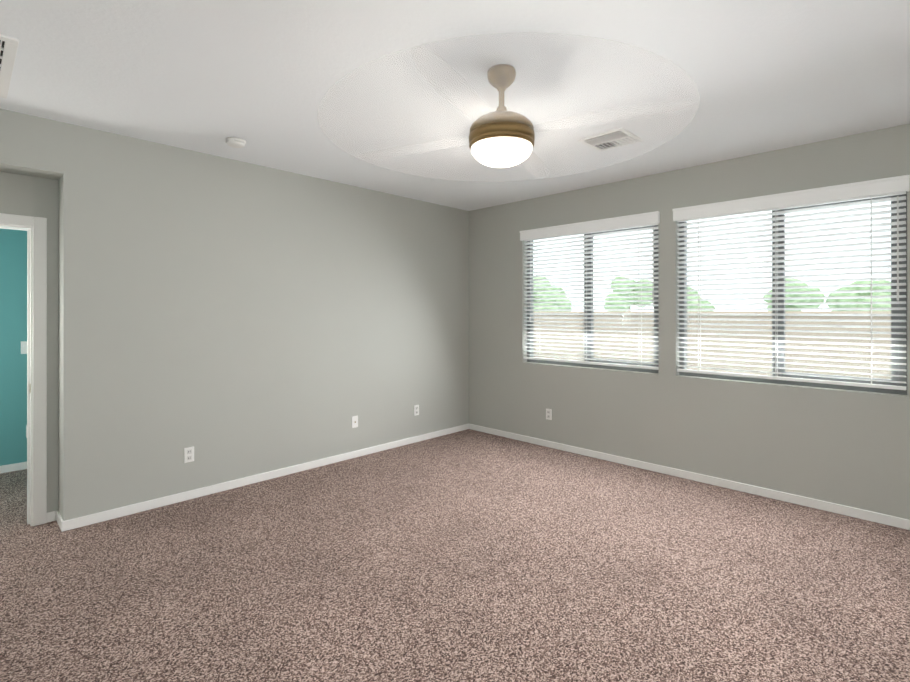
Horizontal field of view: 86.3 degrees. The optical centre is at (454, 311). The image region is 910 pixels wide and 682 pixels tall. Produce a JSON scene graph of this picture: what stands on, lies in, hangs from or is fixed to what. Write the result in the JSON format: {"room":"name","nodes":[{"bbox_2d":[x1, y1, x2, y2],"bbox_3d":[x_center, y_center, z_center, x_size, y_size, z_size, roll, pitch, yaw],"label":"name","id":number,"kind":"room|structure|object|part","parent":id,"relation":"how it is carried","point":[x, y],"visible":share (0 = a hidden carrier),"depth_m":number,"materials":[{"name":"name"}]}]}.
{"room":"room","nodes":[
{"label":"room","id":0,"kind":"room"},
{"bbox_2d":[0,228,26,465],"bbox_3d":[-3.423,0.098,2.891,0.015,2.700,2.800,0,0,44],"label":"wall","id":1,"kind":"structure","parent":0,"point":[13,335],"depth_m":3.29,"materials":[{"name":"paint"}]},
{"bbox_2d":[21,341,26,353],"bbox_3d":[-3.957,0.330,4.472,0.009,0.115,0.070,0,0,44],"label":"light switch","id":2,"kind":"object","parent":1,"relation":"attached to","point":[23,347],"visible":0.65,"depth_m":4.46,"materials":[{"name":"white plastic"}]},
{"bbox_2d":[0,172,57,512],"bbox_3d":[-3.231,0.098,2.990,0.120,2.700,1.210,0,0,44],"label":"wall","id":3,"kind":"structure","parent":0,"point":[24,195],"depth_m":3.35,"materials":[{"name":"grey paint"}]},
{"bbox_2d":[0,213,46,525],"bbox_3d":[-3.178,0.402,3.042,0.153,2.092,0.934,0,0,44],"label":"door frame","id":4,"kind":"structure","parent":3,"relation":"attached to","point":[38,225],"depth_m":3.29,"materials":[{"name":"white wood"}]},
{"bbox_2d":[0,109,63,179],"bbox_3d":[-3.099,-1.084,2.862,0.250,0.336,1.210,0,0,44],"label":"soffit","id":5,"kind":"structure","parent":0,"point":[31,145],"depth_m":3.10,"materials":[{"name":"grey paint"}]},
{"bbox_2d":[58,123,468,520],"bbox_3d":[-1.244,0.100,4.753,0.250,2.700,4.090,0,0,44],"label":"wall","id":6,"kind":"structure","parent":0,"point":[229,319],"depth_m":3.99,"materials":[{"name":"grey paint"}]},
{"bbox_2d":[184,446,193,462],"bbox_3d":[-2.051,1.104,3.744,0.008,0.115,0.070,0,0,44],"label":"electrical outlet","id":7,"kind":"object","parent":6,"relation":"attached to","point":[188,454],"visible":1,"depth_m":3.74,"materials":[{"name":"white plastic"}]},
{"bbox_2d":[56,424,467,531],"bbox_3d":[-1.217,1.416,4.592,0.020,0.068,3.922,0,0,44],"label":"baseboard","id":8,"kind":"structure","parent":6,"relation":"attached to","point":[94,518],"depth_m":3.96,"materials":[{"name":"white wood"}]},
{"bbox_2d":[352,416,357,427],"bbox_3d":[-0.992,1.095,4.820,0.014,0.115,0.070,0,0,44],"label":"electrical outlet","id":9,"kind":"object","parent":6,"relation":"attached to","point":[354,421],"visible":1,"depth_m":4.82,"materials":[{"name":"white plastic"}]},
{"bbox_2d":[414,405,418,415],"bbox_3d":[-0.427,1.095,5.401,0.008,0.115,0.070,0,0,44],"label":"electrical outlet","id":10,"kind":"object","parent":6,"relation":"attached to","point":[416,409],"visible":1,"depth_m":5.39,"materials":[{"name":"white plastic"}]},
{"bbox_2d":[0,429,909,681],"bbox_3d":[-0.811,1.498,2.780,7.170,0.100,6.300,0,0,44],"label":"floor","id":11,"kind":"structure","parent":0,"point":[468,555],"depth_m":2.60,"materials":[{"name":"carpet"}]},
{"bbox_2d":[0,462,26,473],"bbox_3d":[-4.484,1.415,3.931,0.012,0.068,2.500,0,0,44],"label":"baseboard","id":12,"kind":"structure","parent":11,"relation":"on","point":[23,465],"depth_m":4.41,"materials":[{"name":"white wood"}]},
{"bbox_2d":[0,0,909,210],"bbox_3d":[-0.811,-1.302,2.782,7.170,0.100,6.300,0,0,44],"label":"ceiling","id":13,"kind":"structure","parent":0,"point":[261,78],"depth_m":2.60,"materials":[{"name":"white paint"}]},
{"bbox_2d":[0,34,18,98],"bbox_3d":[-2.535,-1.246,2.295,0.850,0.012,0.650,0,0,44],"label":"ceiling vent","id":14,"kind":"object","parent":13,"relation":"in","point":[8,47],"visible":0.98,"depth_m":2.39,"materials":[{"name":"white metal"}]},
{"bbox_2d":[226,137,245,147],"bbox_3d":[-1.599,-1.230,3.542,0.136,0.043,0.136,0,0,44],"label":"smoke detector","id":15,"kind":"object","parent":13,"relation":"attached to","point":[234,142],"visible":0.98,"depth_m":3.50,"materials":[{"name":"white plastic"}]},
{"bbox_2d":[318,32,699,181],"bbox_3d":[0.242,-1.006,2.520,1.840,0.492,1.840,0,0,44],"label":"ceiling fan","id":16,"kind":"object","parent":13,"relation":"hanging from","point":[501,136],"visible":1,"depth_m":2.37,"materials":[{"name":"gold metal"}]},
{"bbox_3d":[0.242,-0.807,2.520,0.317,0.093,0.317,0,0,44],"label":"lamp shade","id":17,"kind":"part","parent":16,"relation":"part of","materials":[{"name":"white glass"}]},
{"bbox_2d":[578,127,642,151],"bbox_3d":[1.130,-1.243,3.526,0.340,0.016,0.340,0,0,44],"label":"ceiling vent","id":18,"kind":"object","parent":13,"relation":"in","point":[605,136],"depth_m":3.51,"materials":[{"name":"white metal"}]},
{"bbox_2d":[469,124,909,519],"bbox_3d":[1.974,0.100,4.357,5.400,2.700,0.150,0,0,44],"label":"wall","id":19,"kind":"structure","parent":0,"point":[850,448],"depth_m":4.21,"materials":[{"name":"grey paint"}]},
{"bbox_2d":[546,409,551,419],"bbox_3d":[1.005,1.098,5.196,0.070,0.115,0.008,0,0,44],"label":"electrical outlet","id":20,"kind":"object","parent":19,"relation":"attached to","point":[548,414],"visible":1,"depth_m":5.19,"materials":[{"name":"white plastic"}]},
{"bbox_2d":[524,225,658,372],"bbox_3d":[1.356,-0.156,4.973,1.515,1.448,0.135,0,0,44],"label":"window blinds","id":21,"kind":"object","parent":19,"relation":"in","point":[530,298],"depth_m":4.90,"materials":[{"name":"grey plastic"}]},
{"bbox_2d":[524,223,657,240],"bbox_3d":[1.327,-0.837,4.944,1.503,0.082,0.050,0,0,44],"label":"blind headrail","id":22,"kind":"object","parent":21,"relation":"attached to","point":[594,232],"visible":0.29,"depth_m":4.87,"materials":[{"name":"white"}]},
{"bbox_2d":[586,234,586,360],"bbox_3d":[1.345,-0.140,4.962,0.004,1.312,0.002,0,0,44],"label":"blind cord","id":23,"kind":"object","parent":22,"relation":"hanging from","point":[586,234],"depth_m":4.96,"materials":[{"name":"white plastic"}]},
{"bbox_2d":[520,211,659,240],"bbox_3d":[1.286,-0.851,4.902,1.547,0.106,0.036,0,0,44],"label":"window valance","id":24,"kind":"object","parent":22,"relation":"attached to","point":[615,222],"visible":0.98,"depth_m":4.80,"materials":[{"name":"white wood"}]},
{"bbox_2d":[641,227,641,365],"bbox_3d":[1.753,-0.140,4.562,0.004,1.312,0.002,0,0,44],"label":"blind cord","id":25,"kind":"object","parent":22,"relation":"hanging from","point":[641,303],"depth_m":4.56,"materials":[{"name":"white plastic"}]},
{"bbox_2d":[653,226,653,303],"bbox_3d":[1.803,-0.424,4.413,0.012,0.705,0.012,0,0,44],"label":"blind wand","id":26,"kind":"object","parent":22,"relation":"hanging from","point":[653,264],"visible":1,"depth_m":4.41,"materials":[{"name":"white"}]},
{"bbox_3d":[1.327,0.517,4.942,1.503,0.022,0.050,0,0,44],"label":"window blind bottom rail","id":27,"kind":"part","parent":21,"relation":"part of","materials":[{"name":"white plastic"}]},
{"bbox_2d":[468,423,909,529],"bbox_3d":[1.941,1.415,4.272,4.970,0.068,0.016,0,0,44],"label":"baseboard","id":28,"kind":"structure","parent":19,"relation":"attached to","point":[885,519],"depth_m":4.01,"materials":[{"name":"white wood"}]},
{"bbox_2d":[677,191,906,394],"bbox_3d":[2.538,-0.157,3.815,1.495,1.448,0.135,0,0,44],"label":"window blinds","id":29,"kind":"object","parent":19,"relation":"in","point":[898,338],"depth_m":3.68,"materials":[{"name":"grey plastic"}]},
{"bbox_3d":[2.508,0.516,3.784,1.483,0.022,0.050,0,0,44],"label":"window blind bottom rail","id":30,"kind":"part","parent":29,"relation":"part of","materials":[{"name":"white plastic"}]},
{"bbox_2d":[677,192,905,221],"bbox_3d":[2.508,-0.838,3.785,1.483,0.082,0.050,0,0,44],"label":"blind headrail","id":31,"kind":"object","parent":29,"relation":"attached to","point":[844,200],"visible":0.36,"depth_m":3.67,"materials":[{"name":"white"}]},
{"bbox_2d":[698,219,698,371],"bbox_3d":[2.087,-0.140,4.161,0.004,1.312,0.002,0,0,44],"label":"blind cord","id":32,"kind":"object","parent":31,"relation":"hanging from","point":[698,219],"depth_m":4.16,"materials":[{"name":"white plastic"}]},
{"bbox_2d":[700,220,700,369],"bbox_3d":[2.124,-0.140,4.198,0.004,1.312,0.002,0,0,44],"label":"blind cord","id":33,"kind":"object","parent":31,"relation":"hanging from","point":[700,220],"depth_m":4.20,"materials":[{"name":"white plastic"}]},
{"bbox_2d":[775,209,777,377],"bbox_3d":[2.490,-0.141,3.766,0.004,1.312,0.002,0,0,44],"label":"blind cord","id":34,"kind":"object","parent":31,"relation":"hanging from","point":[775,299],"depth_m":3.77,"materials":[{"name":"white fabric"}]},
{"bbox_2d":[672,175,909,220],"bbox_3d":[2.468,-0.852,3.744,1.527,0.106,0.036,0,0,44],"label":"window valance","id":35,"kind":"object","parent":31,"relation":"attached to","point":[890,185],"visible":0.98,"depth_m":3.62,"materials":[{"name":"white wood"}]},
{"bbox_2d":[871,198,871,385],"bbox_3d":[2.893,-0.141,3.371,0.004,1.312,0.002,0,0,44],"label":"blind cord","id":36,"kind":"object","parent":31,"relation":"hanging from","point":[871,198],"depth_m":3.37,"materials":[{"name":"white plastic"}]},
{"bbox_2d":[897,196,898,300],"bbox_3d":[2.978,-0.425,3.261,0.012,0.705,0.012,0,0,44],"label":"blind wand","id":37,"kind":"object","parent":31,"relation":"hanging from","point":[897,248],"visible":1,"depth_m":3.26,"materials":[{"name":"white plastic"}]},
{"label":"outside","id":38,"kind":"structure","parent":0,"visible":0},
{"bbox_2d":[534,277,550,284],"bbox_3d":[3.978,-0.043,26.102,2.798,3.825,2.437,0,0,44],"label":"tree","id":39,"kind":"object","parent":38,"point":[543,278],"depth_m":25.19,"materials":[{"name":"green plant"}]},
{"bbox_2d":[534,281,571,311],"bbox_3d":[3.368,0.314,18.382,1.948,3.097,1.714,0,0,44],"label":"tree","id":40,"kind":"object","parent":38,"point":[553,296],"depth_m":17.83,"materials":[{"name":"green plant"}]},
{"bbox_2d":[604,277,652,308],"bbox_3d":[7.689,0.161,21.134,2.180,3.408,1.911,0,0,44],"label":"tree","id":41,"kind":"object","parent":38,"point":[628,294],"depth_m":20.79,"materials":[{"name":"green plant"}]},
{"bbox_2d":[653,287,714,310],"bbox_3d":[7.494,0.504,15.813,1.957,2.712,1.490,0,0,44],"label":"tree","id":42,"kind":"object","parent":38,"point":[695,302],"depth_m":15.03,"materials":[{"name":"green plant"}]},
{"bbox_2d":[534,311,890,378],"bbox_3d":[3.897,0.923,8.388,26.000,1.860,0.260,0,0,44],"label":"fence","id":43,"kind":"object","parent":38,"point":[765,343],"depth_m":7.61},
{"bbox_2d":[763,278,824,310],"bbox_3d":[8.905,0.481,12.843,1.392,2.752,1.380,0,0,44],"label":"tree","id":44,"kind":"object","parent":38,"point":[800,295],"depth_m":12.46,"materials":[{"name":"green plant"}]},
{"bbox_2d":[825,280,890,310],"bbox_3d":[10.564,0.492,12.565,1.544,2.729,1.384,0,0,44],"label":"tree","id":45,"kind":"object","parent":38,"point":[861,299],"depth_m":12.34,"materials":[{"name":"green plant"}]}
]}

